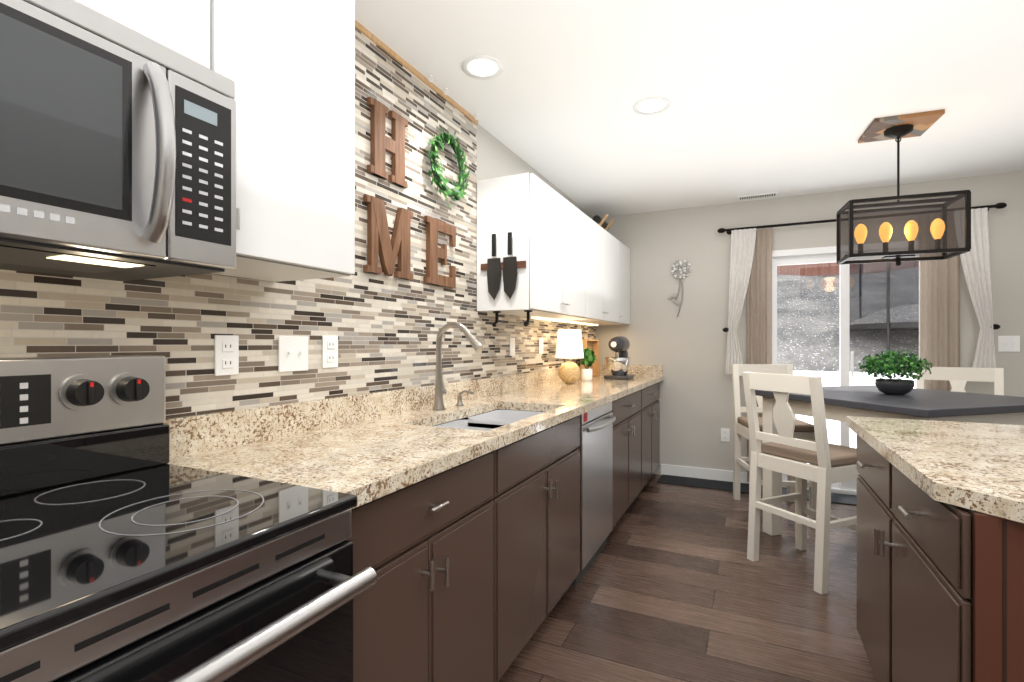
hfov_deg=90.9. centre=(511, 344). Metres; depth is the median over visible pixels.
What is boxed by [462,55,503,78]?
recessed light
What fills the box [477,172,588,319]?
upper cabinet
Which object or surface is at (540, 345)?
electrical outlet
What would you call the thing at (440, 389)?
faucet
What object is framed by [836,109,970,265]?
pendant light
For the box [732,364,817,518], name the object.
chair
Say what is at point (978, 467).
island countertop
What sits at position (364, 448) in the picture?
countertop
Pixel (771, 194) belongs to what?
ceiling vent
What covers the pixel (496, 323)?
paper towel holder
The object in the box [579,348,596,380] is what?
potted plant
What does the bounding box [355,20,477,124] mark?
trim
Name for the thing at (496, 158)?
wall
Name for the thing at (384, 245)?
letter
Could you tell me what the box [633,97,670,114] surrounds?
recessed light
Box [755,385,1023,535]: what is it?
dining table
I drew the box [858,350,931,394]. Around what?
potted plant
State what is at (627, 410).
base cabinet
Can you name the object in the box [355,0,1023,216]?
ceiling
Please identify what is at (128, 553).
range
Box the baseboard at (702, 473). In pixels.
[661,464,748,483]
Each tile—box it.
[0,28,476,418]
[477,311,595,378]
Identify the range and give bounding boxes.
[0,355,376,681]
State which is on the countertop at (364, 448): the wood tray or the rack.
the wood tray
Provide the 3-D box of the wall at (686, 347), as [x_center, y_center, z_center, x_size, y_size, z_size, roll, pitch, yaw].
[2.730,-0.013,4.073,4.200,2.440,0.100,0,0,25]
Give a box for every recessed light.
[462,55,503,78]
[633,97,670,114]
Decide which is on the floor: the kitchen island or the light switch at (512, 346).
the kitchen island
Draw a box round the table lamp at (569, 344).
[555,329,583,383]
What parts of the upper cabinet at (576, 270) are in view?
knife rail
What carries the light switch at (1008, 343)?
attached to the wall at (686, 347)
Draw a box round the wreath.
[427,125,469,206]
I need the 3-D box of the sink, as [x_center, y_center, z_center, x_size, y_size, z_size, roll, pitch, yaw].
[-0.074,0.438,2.138,0.356,0.210,0.796,0,0,25]
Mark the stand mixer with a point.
(618, 364)
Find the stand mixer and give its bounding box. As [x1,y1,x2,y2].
[603,336,633,379]
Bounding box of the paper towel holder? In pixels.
[492,310,531,326]
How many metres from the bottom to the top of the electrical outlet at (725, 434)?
0.115 m
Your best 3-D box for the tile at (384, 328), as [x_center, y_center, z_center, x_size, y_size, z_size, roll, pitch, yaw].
[-1.063,-0.463,0.963,0.010,1.540,4.030,0,0,25]
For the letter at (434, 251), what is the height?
0.310 m
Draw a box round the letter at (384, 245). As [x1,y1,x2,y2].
[363,194,412,279]
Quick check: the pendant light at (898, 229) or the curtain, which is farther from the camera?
the curtain
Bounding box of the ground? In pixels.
[777,267,918,463]
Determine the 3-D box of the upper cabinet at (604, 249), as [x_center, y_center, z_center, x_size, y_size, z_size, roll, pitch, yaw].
[0.565,-0.543,3.993,0.333,0.720,0.947,0,0,25]
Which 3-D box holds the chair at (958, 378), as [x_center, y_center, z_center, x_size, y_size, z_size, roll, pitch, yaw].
[2.877,0.681,3.246,0.440,1.054,0.478,0,0,41]
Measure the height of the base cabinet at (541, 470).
0.874 m
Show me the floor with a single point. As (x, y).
(674, 584)
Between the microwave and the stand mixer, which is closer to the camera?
the microwave
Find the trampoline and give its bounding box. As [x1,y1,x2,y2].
[849,261,918,355]
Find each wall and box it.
[477,124,592,218]
[596,171,1023,474]
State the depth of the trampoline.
7.94 m
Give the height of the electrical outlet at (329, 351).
0.115 m
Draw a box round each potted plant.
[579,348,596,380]
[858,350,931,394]
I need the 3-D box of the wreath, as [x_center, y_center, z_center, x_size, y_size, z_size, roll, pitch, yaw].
[-0.294,-0.866,2.458,0.080,0.377,0.366,0,0,25]
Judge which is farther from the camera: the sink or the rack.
the rack
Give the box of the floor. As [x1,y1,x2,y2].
[499,474,876,681]
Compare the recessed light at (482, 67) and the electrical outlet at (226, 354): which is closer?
the electrical outlet at (226, 354)
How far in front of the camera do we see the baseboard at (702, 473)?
4.50 m
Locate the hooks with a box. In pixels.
[428,75,478,119]
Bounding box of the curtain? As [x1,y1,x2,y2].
[717,202,1006,481]
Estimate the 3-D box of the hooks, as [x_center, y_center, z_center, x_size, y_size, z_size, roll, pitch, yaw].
[-0.433,-1.217,2.186,0.025,0.030,1.155,0,0,25]
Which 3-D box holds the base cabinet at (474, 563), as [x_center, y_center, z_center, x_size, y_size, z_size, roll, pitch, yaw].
[-0.488,0.770,1.451,0.608,0.874,0.748,0,0,25]
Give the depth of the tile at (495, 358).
3.28 m
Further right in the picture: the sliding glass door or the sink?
the sliding glass door
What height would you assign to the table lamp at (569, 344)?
0.400 m
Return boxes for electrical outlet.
[214,335,238,375]
[322,336,337,367]
[539,338,542,353]
[721,428,729,441]
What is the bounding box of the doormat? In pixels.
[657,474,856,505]
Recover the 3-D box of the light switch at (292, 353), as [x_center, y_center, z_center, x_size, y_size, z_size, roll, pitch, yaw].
[-0.718,0.032,1.663,0.014,0.115,0.118,0,0,25]
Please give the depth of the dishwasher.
2.70 m
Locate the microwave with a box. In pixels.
[0,0,235,280]
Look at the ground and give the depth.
9.04 m
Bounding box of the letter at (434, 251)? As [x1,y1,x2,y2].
[424,216,455,287]
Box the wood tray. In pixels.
[580,339,598,377]
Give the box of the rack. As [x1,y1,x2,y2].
[588,214,613,230]
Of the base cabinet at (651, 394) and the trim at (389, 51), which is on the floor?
the base cabinet at (651, 394)
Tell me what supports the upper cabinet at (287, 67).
attached to the wall at (496, 158)
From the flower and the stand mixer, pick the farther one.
the flower
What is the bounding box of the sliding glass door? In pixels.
[772,246,918,494]
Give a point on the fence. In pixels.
(803, 270)
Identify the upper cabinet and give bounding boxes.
[76,0,354,281]
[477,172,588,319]
[549,218,620,323]
[585,243,629,325]
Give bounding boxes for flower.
[668,260,690,315]
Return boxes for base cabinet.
[347,447,502,681]
[435,409,579,674]
[610,389,642,527]
[643,382,659,487]
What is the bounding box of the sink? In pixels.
[433,410,543,430]
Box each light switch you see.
[278,336,307,371]
[510,338,514,355]
[998,336,1019,351]
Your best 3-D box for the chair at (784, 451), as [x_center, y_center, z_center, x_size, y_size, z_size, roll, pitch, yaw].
[1.594,0.681,2.708,0.478,1.054,0.440,0,0,-23]
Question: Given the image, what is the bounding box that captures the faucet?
[433,322,482,409]
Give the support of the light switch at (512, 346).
attached to the tile at (495, 358)
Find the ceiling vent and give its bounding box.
[738,192,777,199]
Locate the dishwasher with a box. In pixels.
[571,402,615,586]
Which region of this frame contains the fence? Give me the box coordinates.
[777,261,918,275]
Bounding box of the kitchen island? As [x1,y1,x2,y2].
[857,435,1023,681]
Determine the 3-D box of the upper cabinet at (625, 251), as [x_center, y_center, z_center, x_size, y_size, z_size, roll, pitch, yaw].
[0.870,-0.543,4.635,0.333,0.720,0.474,0,0,25]
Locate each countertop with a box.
[164,364,663,508]
[846,416,1023,522]
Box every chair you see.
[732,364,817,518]
[742,372,858,593]
[916,367,1003,394]

